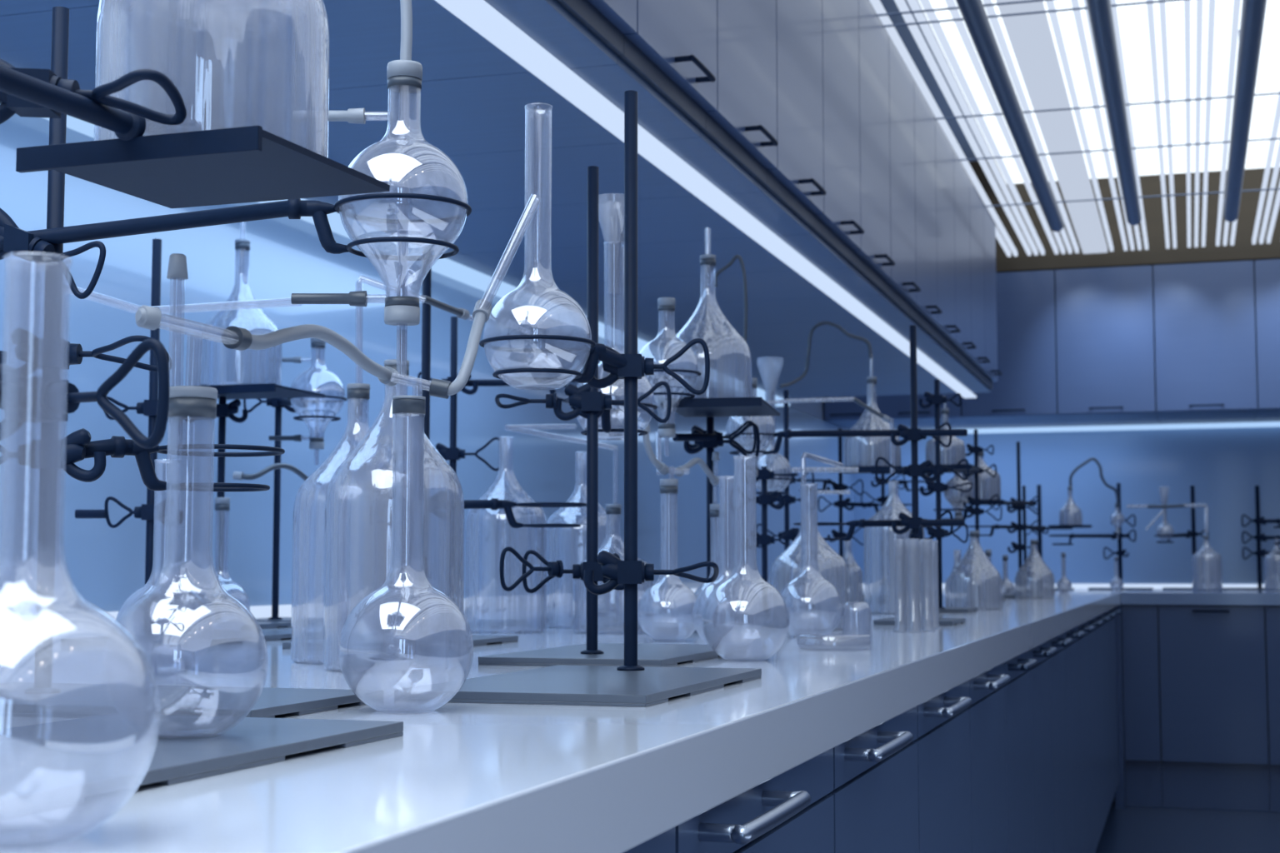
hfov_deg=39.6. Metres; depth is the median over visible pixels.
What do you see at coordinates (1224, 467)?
wall
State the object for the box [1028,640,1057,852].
base cabinet
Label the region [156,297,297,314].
tube
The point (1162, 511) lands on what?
tube
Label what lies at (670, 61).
upper cabinet
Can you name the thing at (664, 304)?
bulb
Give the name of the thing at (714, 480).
hose
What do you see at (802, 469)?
tube
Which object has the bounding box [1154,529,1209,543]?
clamp
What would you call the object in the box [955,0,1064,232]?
tube
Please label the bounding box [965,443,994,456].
clamp
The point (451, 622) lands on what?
stand
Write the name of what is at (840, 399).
tube
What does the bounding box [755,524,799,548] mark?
clamp
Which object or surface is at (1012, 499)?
clamp
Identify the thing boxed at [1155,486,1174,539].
flask
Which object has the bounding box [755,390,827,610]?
stand
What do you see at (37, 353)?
clamp
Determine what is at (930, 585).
fitting
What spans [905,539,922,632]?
glass cylinder
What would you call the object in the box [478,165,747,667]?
stand
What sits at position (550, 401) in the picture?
clamp
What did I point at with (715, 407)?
clamp
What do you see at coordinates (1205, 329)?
upper cabinet
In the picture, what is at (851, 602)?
jar
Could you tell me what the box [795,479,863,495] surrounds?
clamp
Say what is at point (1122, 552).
clamp
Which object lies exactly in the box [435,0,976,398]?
strip light
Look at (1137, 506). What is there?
tube
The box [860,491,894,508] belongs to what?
clamp
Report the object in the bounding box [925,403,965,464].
glass bottle
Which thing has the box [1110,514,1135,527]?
clamp
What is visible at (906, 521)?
clamp
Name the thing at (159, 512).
clamp
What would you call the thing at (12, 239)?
clamp
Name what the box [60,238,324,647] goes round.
stand
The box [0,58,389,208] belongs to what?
platform
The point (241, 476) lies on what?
hose
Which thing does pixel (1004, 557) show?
flask
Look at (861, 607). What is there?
glass jar
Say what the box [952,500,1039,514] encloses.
clamp
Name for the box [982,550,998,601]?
flask
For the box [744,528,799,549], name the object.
clamp
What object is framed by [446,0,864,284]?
upper cabinet
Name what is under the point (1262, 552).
clamp
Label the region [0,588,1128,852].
countertop
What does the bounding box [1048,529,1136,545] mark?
clamp
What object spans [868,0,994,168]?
ceiling
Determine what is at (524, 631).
glass bottle
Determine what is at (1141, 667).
base cabinet
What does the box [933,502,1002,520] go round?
clamp
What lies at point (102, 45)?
glass bottle
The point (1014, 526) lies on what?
clamp
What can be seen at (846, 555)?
glass bottle
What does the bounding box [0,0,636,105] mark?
upper cabinet
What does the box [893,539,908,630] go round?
glass cylinder
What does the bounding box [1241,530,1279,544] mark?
clamp
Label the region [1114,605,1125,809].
trim
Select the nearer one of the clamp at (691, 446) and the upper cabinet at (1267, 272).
the clamp at (691, 446)
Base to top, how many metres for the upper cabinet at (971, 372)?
0.698 m
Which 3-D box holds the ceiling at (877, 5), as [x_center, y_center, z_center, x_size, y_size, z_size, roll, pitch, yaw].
[1.720,-1.262,2.607,3.390,0.031,10.990,-1,-5,17]
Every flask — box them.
[0,251,160,849]
[103,253,268,739]
[114,459,213,674]
[190,497,249,629]
[338,373,473,713]
[483,102,591,389]
[576,209,654,440]
[637,467,700,641]
[690,451,746,634]
[692,475,764,644]
[701,455,789,661]
[777,453,842,638]
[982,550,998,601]
[1001,555,1014,594]
[1056,552,1071,592]
[1110,556,1123,589]
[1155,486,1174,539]
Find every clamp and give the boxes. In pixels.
[0,192,471,299]
[0,327,172,377]
[0,338,169,448]
[0,428,284,491]
[75,496,183,528]
[104,396,182,423]
[185,383,324,423]
[243,395,347,423]
[377,490,586,528]
[416,371,580,403]
[429,437,503,470]
[479,335,709,394]
[495,383,604,419]
[499,546,563,591]
[521,550,624,593]
[553,381,671,436]
[583,550,719,594]
[598,362,701,399]
[657,397,779,460]
[683,420,756,454]
[724,422,967,454]
[730,488,784,511]
[744,468,798,484]
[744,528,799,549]
[748,472,814,494]
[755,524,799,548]
[775,490,815,509]
[793,510,964,541]
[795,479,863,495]
[817,495,911,515]
[827,527,866,544]
[829,458,969,480]
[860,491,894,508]
[870,474,935,491]
[875,456,938,484]
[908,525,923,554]
[919,391,961,408]
[920,480,973,496]
[925,523,968,543]
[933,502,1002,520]
[943,464,996,477]
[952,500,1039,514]
[963,494,999,510]
[964,520,1045,536]
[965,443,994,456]
[1006,495,1039,510]
[1007,541,1038,553]
[1025,525,1092,535]
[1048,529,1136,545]
[1103,546,1129,559]
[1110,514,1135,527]
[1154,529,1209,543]
[1241,514,1279,528]
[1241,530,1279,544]
[1242,546,1279,560]
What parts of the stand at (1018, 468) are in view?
rod, plate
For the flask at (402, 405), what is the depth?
1.26 m
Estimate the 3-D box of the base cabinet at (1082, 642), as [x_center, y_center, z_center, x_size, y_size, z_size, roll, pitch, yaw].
[1.059,1.000,5.277,0.587,0.849,0.508,-1,-5,17]
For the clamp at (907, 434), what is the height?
0.048 m
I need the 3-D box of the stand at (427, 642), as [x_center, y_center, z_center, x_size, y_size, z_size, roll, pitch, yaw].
[-0.307,0.017,2.355,0.200,0.544,0.300,-1,-5,17]
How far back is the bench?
7.43 m
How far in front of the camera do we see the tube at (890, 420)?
3.61 m
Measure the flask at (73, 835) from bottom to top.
0.218 m
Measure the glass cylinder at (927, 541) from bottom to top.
0.148 m
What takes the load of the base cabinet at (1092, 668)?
on the floor
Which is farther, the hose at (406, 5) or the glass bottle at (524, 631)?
the glass bottle at (524, 631)
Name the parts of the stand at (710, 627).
rod, plate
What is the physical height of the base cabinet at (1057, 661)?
0.849 m
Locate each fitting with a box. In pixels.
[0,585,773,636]
[42,115,789,406]
[859,583,1279,589]
[966,421,1279,434]
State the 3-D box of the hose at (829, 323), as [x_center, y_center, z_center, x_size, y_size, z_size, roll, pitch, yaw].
[0.430,-0.169,4.258,0.255,0.173,0.074,2,-5,-24]
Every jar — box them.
[841,601,871,637]
[843,606,862,621]
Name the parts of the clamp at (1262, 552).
arm rod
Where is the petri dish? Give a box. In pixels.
[796,634,871,649]
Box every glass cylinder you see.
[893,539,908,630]
[899,540,914,629]
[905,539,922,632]
[914,540,929,629]
[920,539,934,631]
[925,540,940,628]
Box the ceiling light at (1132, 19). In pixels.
[918,0,1279,184]
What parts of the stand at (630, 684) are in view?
plate, rod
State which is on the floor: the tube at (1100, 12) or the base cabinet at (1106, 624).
the base cabinet at (1106, 624)
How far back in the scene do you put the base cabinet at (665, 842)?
1.07 m
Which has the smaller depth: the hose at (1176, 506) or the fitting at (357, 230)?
the fitting at (357, 230)
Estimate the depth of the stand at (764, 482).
3.73 m
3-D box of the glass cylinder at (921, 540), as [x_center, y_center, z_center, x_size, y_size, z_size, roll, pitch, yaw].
[0.463,0.256,2.869,0.025,0.148,0.025,-1,-5,17]
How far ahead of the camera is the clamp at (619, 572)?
1.61 m
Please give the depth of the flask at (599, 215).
2.10 m
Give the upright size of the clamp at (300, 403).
0.070 m
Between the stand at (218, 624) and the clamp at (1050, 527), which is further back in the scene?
the clamp at (1050, 527)
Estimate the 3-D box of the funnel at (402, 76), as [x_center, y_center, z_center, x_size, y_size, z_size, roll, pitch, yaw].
[-0.196,-0.149,1.351,0.130,0.255,0.096,-1,-5,17]
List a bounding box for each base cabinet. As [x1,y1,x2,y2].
[623,827,675,852]
[675,748,834,852]
[827,706,919,852]
[913,680,972,852]
[966,662,1010,852]
[1003,650,1037,852]
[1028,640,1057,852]
[1048,632,1072,852]
[1063,626,1084,852]
[1076,621,1094,852]
[1085,617,1103,852]
[1095,613,1109,835]
[1102,610,1115,815]
[1109,607,1121,798]
[1121,605,1163,808]
[1158,605,1269,812]
[1264,605,1279,812]
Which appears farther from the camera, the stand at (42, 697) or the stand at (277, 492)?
the stand at (277, 492)
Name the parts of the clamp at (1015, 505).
arm rod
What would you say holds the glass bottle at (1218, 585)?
on the bench
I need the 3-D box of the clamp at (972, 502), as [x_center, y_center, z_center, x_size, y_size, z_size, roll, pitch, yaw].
[1.085,0.241,5.649,0.115,0.051,0.021,0,-5,0]
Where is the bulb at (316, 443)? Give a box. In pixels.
[268,338,344,464]
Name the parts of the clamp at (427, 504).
arm rod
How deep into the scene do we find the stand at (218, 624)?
2.97 m
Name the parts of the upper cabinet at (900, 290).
rail, door, handle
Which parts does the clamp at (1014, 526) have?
arm rod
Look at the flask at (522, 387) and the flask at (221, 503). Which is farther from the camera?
the flask at (221, 503)
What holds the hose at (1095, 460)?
on the bulb at (1117, 528)
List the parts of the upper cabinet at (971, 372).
rail, door, handle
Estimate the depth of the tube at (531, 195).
1.35 m
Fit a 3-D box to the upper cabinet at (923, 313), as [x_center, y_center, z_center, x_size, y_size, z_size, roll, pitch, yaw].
[0.422,-0.633,5.504,0.992,0.698,0.450,-1,-5,17]
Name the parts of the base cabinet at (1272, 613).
door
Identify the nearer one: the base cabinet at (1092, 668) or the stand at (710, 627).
the stand at (710, 627)
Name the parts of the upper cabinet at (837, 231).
rail, door, handle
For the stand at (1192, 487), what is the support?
on the bench
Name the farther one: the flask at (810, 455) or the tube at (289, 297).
the flask at (810, 455)
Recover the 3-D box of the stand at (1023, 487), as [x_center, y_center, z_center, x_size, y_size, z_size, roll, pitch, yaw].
[1.528,0.450,7.034,0.140,0.427,0.200,-1,-5,17]
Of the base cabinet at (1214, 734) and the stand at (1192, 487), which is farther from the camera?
the stand at (1192, 487)
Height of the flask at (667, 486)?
0.243 m
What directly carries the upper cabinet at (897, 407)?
attached to the wall at (1224, 467)
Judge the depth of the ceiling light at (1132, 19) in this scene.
6.68 m
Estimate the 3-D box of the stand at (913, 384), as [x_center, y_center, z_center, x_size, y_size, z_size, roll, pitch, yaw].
[0.513,0.090,3.271,0.140,0.544,0.200,-1,-5,17]
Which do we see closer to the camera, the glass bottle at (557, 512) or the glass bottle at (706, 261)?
the glass bottle at (706, 261)
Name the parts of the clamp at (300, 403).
arm rod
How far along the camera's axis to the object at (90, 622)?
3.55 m
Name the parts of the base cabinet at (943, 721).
drawer, handle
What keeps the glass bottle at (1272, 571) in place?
on the bench
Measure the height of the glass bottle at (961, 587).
0.195 m
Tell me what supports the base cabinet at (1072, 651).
on the floor
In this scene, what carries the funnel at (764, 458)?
in the clamp at (792, 479)
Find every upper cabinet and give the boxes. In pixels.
[0,0,142,15]
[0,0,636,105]
[143,0,717,164]
[304,0,778,218]
[351,0,826,254]
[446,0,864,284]
[511,0,894,309]
[570,36,920,329]
[619,80,942,347]
[661,118,960,363]
[699,150,976,376]
[731,178,989,388]
[759,203,1002,398]
[824,395,889,429]
[870,393,978,429]
[961,270,1067,428]
[1055,265,1159,426]
[1153,260,1257,424]
[1252,259,1279,422]
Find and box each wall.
[0,103,854,636]
[853,260,1279,759]
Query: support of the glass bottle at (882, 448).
on the clamp at (881, 469)
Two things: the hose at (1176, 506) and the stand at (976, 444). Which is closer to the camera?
the stand at (976, 444)
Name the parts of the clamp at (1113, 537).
arm rod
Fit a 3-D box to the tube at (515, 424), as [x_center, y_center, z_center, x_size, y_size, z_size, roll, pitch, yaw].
[-0.142,0.001,2.558,0.008,0.017,0.137,-4,-6,43]
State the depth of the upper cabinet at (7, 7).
2.28 m
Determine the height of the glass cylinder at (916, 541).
0.148 m
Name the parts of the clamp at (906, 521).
arm rod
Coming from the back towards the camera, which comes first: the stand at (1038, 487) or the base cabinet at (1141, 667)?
the stand at (1038, 487)
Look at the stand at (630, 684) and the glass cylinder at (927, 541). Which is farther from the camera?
the glass cylinder at (927, 541)
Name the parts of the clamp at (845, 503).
arm rod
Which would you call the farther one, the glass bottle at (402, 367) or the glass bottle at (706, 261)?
the glass bottle at (706, 261)
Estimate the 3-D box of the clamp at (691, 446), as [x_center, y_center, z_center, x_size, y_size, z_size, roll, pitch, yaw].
[0.131,0.018,2.908,0.119,0.055,0.021,0,-5,0]
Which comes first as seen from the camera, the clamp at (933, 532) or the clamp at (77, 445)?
the clamp at (77, 445)
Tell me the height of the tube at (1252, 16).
0.089 m
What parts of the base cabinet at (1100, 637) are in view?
drawer, handle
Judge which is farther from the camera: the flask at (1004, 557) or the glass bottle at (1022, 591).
the flask at (1004, 557)
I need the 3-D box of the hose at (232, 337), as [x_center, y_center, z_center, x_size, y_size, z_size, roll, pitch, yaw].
[-0.206,-0.048,1.155,0.015,0.032,0.300,-1,-5,9]
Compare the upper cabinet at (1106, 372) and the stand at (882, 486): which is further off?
the upper cabinet at (1106, 372)
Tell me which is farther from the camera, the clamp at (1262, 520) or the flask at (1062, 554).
the clamp at (1262, 520)
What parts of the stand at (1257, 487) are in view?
plate, rod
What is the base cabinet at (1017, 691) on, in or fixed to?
on the floor
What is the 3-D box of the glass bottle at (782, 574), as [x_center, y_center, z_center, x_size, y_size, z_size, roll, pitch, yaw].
[0.283,0.243,2.970,0.134,0.191,0.134,-1,-5,14]
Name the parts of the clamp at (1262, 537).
arm rod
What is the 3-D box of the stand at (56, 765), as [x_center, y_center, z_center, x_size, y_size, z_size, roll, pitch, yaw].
[-0.294,-0.097,0.937,0.200,0.544,0.385,-1,-5,17]
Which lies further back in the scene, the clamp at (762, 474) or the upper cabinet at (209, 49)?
the clamp at (762, 474)
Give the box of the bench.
[1120,589,1279,605]
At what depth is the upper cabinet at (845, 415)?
8.63 m
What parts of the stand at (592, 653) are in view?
rod, plate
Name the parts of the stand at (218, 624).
rod, plate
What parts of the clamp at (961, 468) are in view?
arm rod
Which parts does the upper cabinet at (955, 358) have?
rail, door, handle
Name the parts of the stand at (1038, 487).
rod, plate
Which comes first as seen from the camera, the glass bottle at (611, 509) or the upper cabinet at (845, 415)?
the glass bottle at (611, 509)
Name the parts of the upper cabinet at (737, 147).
rail, door, handle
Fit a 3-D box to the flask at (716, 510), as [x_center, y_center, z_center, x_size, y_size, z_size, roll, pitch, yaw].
[0.122,0.180,2.775,0.088,0.284,0.088,-1,-5,17]
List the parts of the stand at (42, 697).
rod, plate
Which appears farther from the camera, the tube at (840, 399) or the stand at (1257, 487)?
the stand at (1257, 487)
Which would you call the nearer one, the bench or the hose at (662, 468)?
the hose at (662, 468)
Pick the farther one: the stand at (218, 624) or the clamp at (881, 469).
the clamp at (881, 469)
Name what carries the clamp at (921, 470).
attached to the stand at (913, 384)
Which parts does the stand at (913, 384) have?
rod, plate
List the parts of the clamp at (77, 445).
arm rod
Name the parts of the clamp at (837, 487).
arm rod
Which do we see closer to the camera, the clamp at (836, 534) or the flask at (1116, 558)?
the clamp at (836, 534)
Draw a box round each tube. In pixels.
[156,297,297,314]
[481,195,541,308]
[515,424,560,429]
[765,397,854,404]
[795,467,857,472]
[820,490,849,494]
[889,419,894,476]
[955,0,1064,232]
[1085,0,1141,225]
[1126,505,1146,508]
[1145,510,1164,529]
[1223,0,1266,222]
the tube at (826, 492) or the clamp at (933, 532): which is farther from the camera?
the clamp at (933, 532)
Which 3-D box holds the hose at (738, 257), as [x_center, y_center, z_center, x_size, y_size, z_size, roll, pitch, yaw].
[0.154,-0.219,3.027,0.059,0.150,0.006,0,-5,0]
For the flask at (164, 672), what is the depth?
1.71 m
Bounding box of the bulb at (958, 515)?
[943,473,973,527]
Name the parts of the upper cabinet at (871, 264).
rail, door, handle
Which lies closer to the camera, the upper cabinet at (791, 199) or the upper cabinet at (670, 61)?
the upper cabinet at (670, 61)
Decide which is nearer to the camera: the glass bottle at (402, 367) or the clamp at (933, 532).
the glass bottle at (402, 367)
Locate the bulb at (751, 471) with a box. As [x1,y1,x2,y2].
[725,377,775,491]
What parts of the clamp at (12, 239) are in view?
arm rod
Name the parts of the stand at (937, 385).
rod, plate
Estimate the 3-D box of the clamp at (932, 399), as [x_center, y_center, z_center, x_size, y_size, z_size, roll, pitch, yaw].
[0.704,-0.062,4.168,0.100,0.041,0.021,0,-5,0]
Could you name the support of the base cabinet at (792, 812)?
on the floor
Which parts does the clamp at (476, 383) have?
arm rod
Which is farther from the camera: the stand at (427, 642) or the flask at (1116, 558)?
the flask at (1116, 558)
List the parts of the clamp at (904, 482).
arm rod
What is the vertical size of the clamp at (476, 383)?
0.047 m
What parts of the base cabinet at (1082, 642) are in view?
drawer, handle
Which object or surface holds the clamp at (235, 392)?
attached to the stand at (218, 624)
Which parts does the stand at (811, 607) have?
rod, plate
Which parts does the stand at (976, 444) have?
rod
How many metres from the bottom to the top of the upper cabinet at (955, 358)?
0.698 m
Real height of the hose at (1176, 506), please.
0.020 m
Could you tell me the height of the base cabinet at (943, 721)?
0.849 m
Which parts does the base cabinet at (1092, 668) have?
drawer, handle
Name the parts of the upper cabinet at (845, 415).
handle, door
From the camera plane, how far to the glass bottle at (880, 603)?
3.97 m
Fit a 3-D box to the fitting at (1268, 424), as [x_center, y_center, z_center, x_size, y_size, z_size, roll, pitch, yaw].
[3.168,-0.012,8.748,4.280,0.022,0.052,-1,-5,17]
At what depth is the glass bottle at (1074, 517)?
8.17 m
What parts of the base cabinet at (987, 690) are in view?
drawer, handle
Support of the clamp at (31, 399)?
attached to the stand at (56, 765)
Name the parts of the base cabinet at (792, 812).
handle, door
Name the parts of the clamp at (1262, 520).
arm rod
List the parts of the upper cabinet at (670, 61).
rail, door, handle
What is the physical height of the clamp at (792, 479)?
0.074 m
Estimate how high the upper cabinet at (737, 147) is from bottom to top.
0.698 m
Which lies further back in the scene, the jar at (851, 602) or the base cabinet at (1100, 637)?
the base cabinet at (1100, 637)
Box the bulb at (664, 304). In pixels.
[637,297,698,444]
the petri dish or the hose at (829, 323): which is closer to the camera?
the petri dish
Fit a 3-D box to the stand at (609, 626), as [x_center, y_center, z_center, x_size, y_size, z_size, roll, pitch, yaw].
[0.000,0.140,2.996,0.140,0.400,0.200,-1,-5,17]
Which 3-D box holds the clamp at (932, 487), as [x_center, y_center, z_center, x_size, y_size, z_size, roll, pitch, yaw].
[0.719,0.143,4.162,0.122,0.041,0.057,-1,-5,13]
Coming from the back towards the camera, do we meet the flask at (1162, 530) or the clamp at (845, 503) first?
the flask at (1162, 530)
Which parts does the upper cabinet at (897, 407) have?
handle, door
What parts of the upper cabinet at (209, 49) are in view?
rail, door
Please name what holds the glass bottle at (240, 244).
on the clamp at (235, 392)
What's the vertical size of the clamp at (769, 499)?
0.051 m
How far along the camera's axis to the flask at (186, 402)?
0.98 m
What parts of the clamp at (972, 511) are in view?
arm rod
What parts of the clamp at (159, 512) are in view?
arm rod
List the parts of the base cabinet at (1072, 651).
drawer, handle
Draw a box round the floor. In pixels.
[1095,775,1279,852]
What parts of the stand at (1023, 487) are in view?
rod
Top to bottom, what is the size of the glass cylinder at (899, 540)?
0.148 m
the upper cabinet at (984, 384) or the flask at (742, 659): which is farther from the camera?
the upper cabinet at (984, 384)
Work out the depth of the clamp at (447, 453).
3.11 m
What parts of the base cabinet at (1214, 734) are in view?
handle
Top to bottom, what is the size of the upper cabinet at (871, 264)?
0.698 m
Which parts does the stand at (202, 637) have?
rod, plate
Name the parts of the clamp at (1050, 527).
arm rod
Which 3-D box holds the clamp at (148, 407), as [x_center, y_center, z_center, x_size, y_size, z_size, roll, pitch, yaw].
[-0.664,-0.025,2.376,0.111,0.041,0.032,0,-5,5]
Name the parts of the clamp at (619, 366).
arm rod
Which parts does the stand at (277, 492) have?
rod, plate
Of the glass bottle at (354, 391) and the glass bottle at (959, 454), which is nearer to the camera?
the glass bottle at (354, 391)
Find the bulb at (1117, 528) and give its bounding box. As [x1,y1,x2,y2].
[1110,503,1124,539]
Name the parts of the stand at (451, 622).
rod, plate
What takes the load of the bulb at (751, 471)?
in the clamp at (907, 434)
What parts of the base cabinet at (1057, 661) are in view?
drawer, handle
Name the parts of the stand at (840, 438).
rod, plate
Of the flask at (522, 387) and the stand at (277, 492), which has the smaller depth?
the flask at (522, 387)
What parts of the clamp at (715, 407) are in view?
arm rod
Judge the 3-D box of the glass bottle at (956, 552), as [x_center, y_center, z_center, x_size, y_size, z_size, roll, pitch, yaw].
[0.847,0.404,4.733,0.070,0.151,0.070,1,-5,-8]
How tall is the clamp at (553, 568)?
0.047 m
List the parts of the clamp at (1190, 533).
arm rod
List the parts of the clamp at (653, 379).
arm rod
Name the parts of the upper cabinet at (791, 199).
rail, door, handle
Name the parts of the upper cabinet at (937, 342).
rail, door, handle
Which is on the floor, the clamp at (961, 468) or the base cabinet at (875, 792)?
the base cabinet at (875, 792)
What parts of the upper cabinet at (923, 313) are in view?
rail, door, handle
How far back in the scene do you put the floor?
6.80 m
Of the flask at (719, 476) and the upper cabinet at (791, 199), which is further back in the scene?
the upper cabinet at (791, 199)
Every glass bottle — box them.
[94,0,329,157]
[198,224,281,385]
[290,281,419,664]
[322,359,464,673]
[463,436,546,633]
[543,451,619,628]
[572,480,654,633]
[665,240,751,397]
[769,515,850,630]
[833,540,863,605]
[843,358,900,466]
[863,480,925,614]
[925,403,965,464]
[945,550,969,607]
[948,530,1003,609]
[960,451,1000,499]
[1015,540,1054,599]
[1059,486,1082,524]
[1184,503,1222,590]
[1264,539,1279,590]
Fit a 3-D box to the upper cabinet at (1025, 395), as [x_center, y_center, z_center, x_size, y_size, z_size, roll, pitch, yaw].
[1.856,-0.363,8.786,0.442,0.683,0.824,-1,-5,17]
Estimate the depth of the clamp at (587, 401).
1.94 m
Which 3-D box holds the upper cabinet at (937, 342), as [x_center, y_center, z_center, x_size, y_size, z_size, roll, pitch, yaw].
[0.556,-0.599,5.935,0.992,0.698,0.450,-1,-5,17]
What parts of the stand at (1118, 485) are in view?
rod, plate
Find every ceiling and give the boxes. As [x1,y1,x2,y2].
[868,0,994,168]
[869,0,1279,256]
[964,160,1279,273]
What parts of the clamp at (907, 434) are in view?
arm rod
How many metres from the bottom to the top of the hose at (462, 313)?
0.015 m
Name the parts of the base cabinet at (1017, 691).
drawer, handle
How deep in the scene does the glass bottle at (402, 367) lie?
1.78 m
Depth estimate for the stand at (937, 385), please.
4.14 m
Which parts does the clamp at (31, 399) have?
arm rod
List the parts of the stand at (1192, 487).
rod, plate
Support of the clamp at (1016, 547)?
attached to the stand at (1018, 468)
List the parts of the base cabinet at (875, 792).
drawer, handle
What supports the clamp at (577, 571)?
attached to the stand at (592, 653)
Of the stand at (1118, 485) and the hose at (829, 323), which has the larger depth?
the stand at (1118, 485)
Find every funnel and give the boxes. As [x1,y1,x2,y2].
[290,60,467,351]
[750,357,791,491]
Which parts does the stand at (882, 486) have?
rod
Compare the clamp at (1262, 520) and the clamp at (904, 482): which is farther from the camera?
the clamp at (1262, 520)
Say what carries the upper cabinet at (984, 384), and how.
attached to the wall at (286, 257)
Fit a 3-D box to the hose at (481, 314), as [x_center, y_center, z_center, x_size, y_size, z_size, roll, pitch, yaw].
[-0.129,-0.058,1.317,0.022,0.082,0.081,-2,-5,23]
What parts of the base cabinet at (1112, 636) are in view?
door, handle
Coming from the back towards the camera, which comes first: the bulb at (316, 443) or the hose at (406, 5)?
the bulb at (316, 443)
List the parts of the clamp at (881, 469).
arm rod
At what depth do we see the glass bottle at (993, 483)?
5.86 m
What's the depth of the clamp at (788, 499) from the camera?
4.39 m
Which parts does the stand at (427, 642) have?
plate, rod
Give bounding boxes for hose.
[221,324,399,386]
[232,463,312,484]
[400,0,412,59]
[420,295,469,319]
[429,299,491,399]
[640,422,669,474]
[674,457,719,485]
[713,255,747,341]
[778,321,872,388]
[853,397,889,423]
[1069,457,1119,506]
[1146,504,1184,508]
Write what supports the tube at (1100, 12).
hanging from the ceiling at (877, 5)
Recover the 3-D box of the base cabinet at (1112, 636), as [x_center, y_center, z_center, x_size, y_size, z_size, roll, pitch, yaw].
[1.662,1.156,7.220,0.587,0.849,0.508,-1,-5,17]
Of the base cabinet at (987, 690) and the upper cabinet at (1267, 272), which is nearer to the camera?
the base cabinet at (987, 690)
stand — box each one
[0,6,384,718]
[0,714,403,820]
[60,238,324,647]
[165,396,299,629]
[226,406,347,624]
[282,249,518,651]
[394,90,761,707]
[397,316,524,628]
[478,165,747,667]
[580,621,694,631]
[654,416,778,633]
[726,466,812,617]
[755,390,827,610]
[826,428,871,601]
[863,474,898,597]
[873,325,965,625]
[912,379,977,613]
[967,429,1005,600]
[1003,441,1042,598]
[1006,485,1074,590]
[1010,485,1042,594]
[1088,483,1153,589]
[1162,485,1227,589]
[1227,485,1279,589]
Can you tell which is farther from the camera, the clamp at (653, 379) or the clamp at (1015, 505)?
the clamp at (1015, 505)
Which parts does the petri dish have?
lid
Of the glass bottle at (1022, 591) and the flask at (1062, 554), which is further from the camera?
the flask at (1062, 554)
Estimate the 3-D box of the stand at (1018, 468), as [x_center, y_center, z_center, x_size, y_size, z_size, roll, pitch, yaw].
[1.337,0.328,6.242,0.140,0.544,0.200,-1,-5,17]
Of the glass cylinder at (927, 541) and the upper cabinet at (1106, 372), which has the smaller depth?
the glass cylinder at (927, 541)
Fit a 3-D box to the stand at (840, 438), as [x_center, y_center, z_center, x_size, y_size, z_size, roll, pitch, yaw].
[0.647,0.280,5.643,0.140,0.544,0.200,-1,-5,17]
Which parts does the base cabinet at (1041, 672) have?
drawer, handle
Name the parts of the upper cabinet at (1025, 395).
handle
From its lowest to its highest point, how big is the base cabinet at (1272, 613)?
0.849 m
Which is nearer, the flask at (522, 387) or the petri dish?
the flask at (522, 387)
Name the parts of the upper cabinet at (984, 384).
rail, door, handle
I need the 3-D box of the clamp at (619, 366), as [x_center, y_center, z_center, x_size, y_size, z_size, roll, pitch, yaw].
[-0.049,-0.058,1.605,0.213,0.052,0.103,4,-6,-40]
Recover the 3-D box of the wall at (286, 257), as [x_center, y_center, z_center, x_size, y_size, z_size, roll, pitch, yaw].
[-0.679,-0.201,3.745,0.106,3.000,11.900,-1,-5,17]
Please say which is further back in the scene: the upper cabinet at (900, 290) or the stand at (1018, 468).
the stand at (1018, 468)
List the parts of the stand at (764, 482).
rod, plate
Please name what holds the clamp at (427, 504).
attached to the stand at (427, 642)
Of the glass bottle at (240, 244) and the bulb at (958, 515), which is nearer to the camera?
the glass bottle at (240, 244)
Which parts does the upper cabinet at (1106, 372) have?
handle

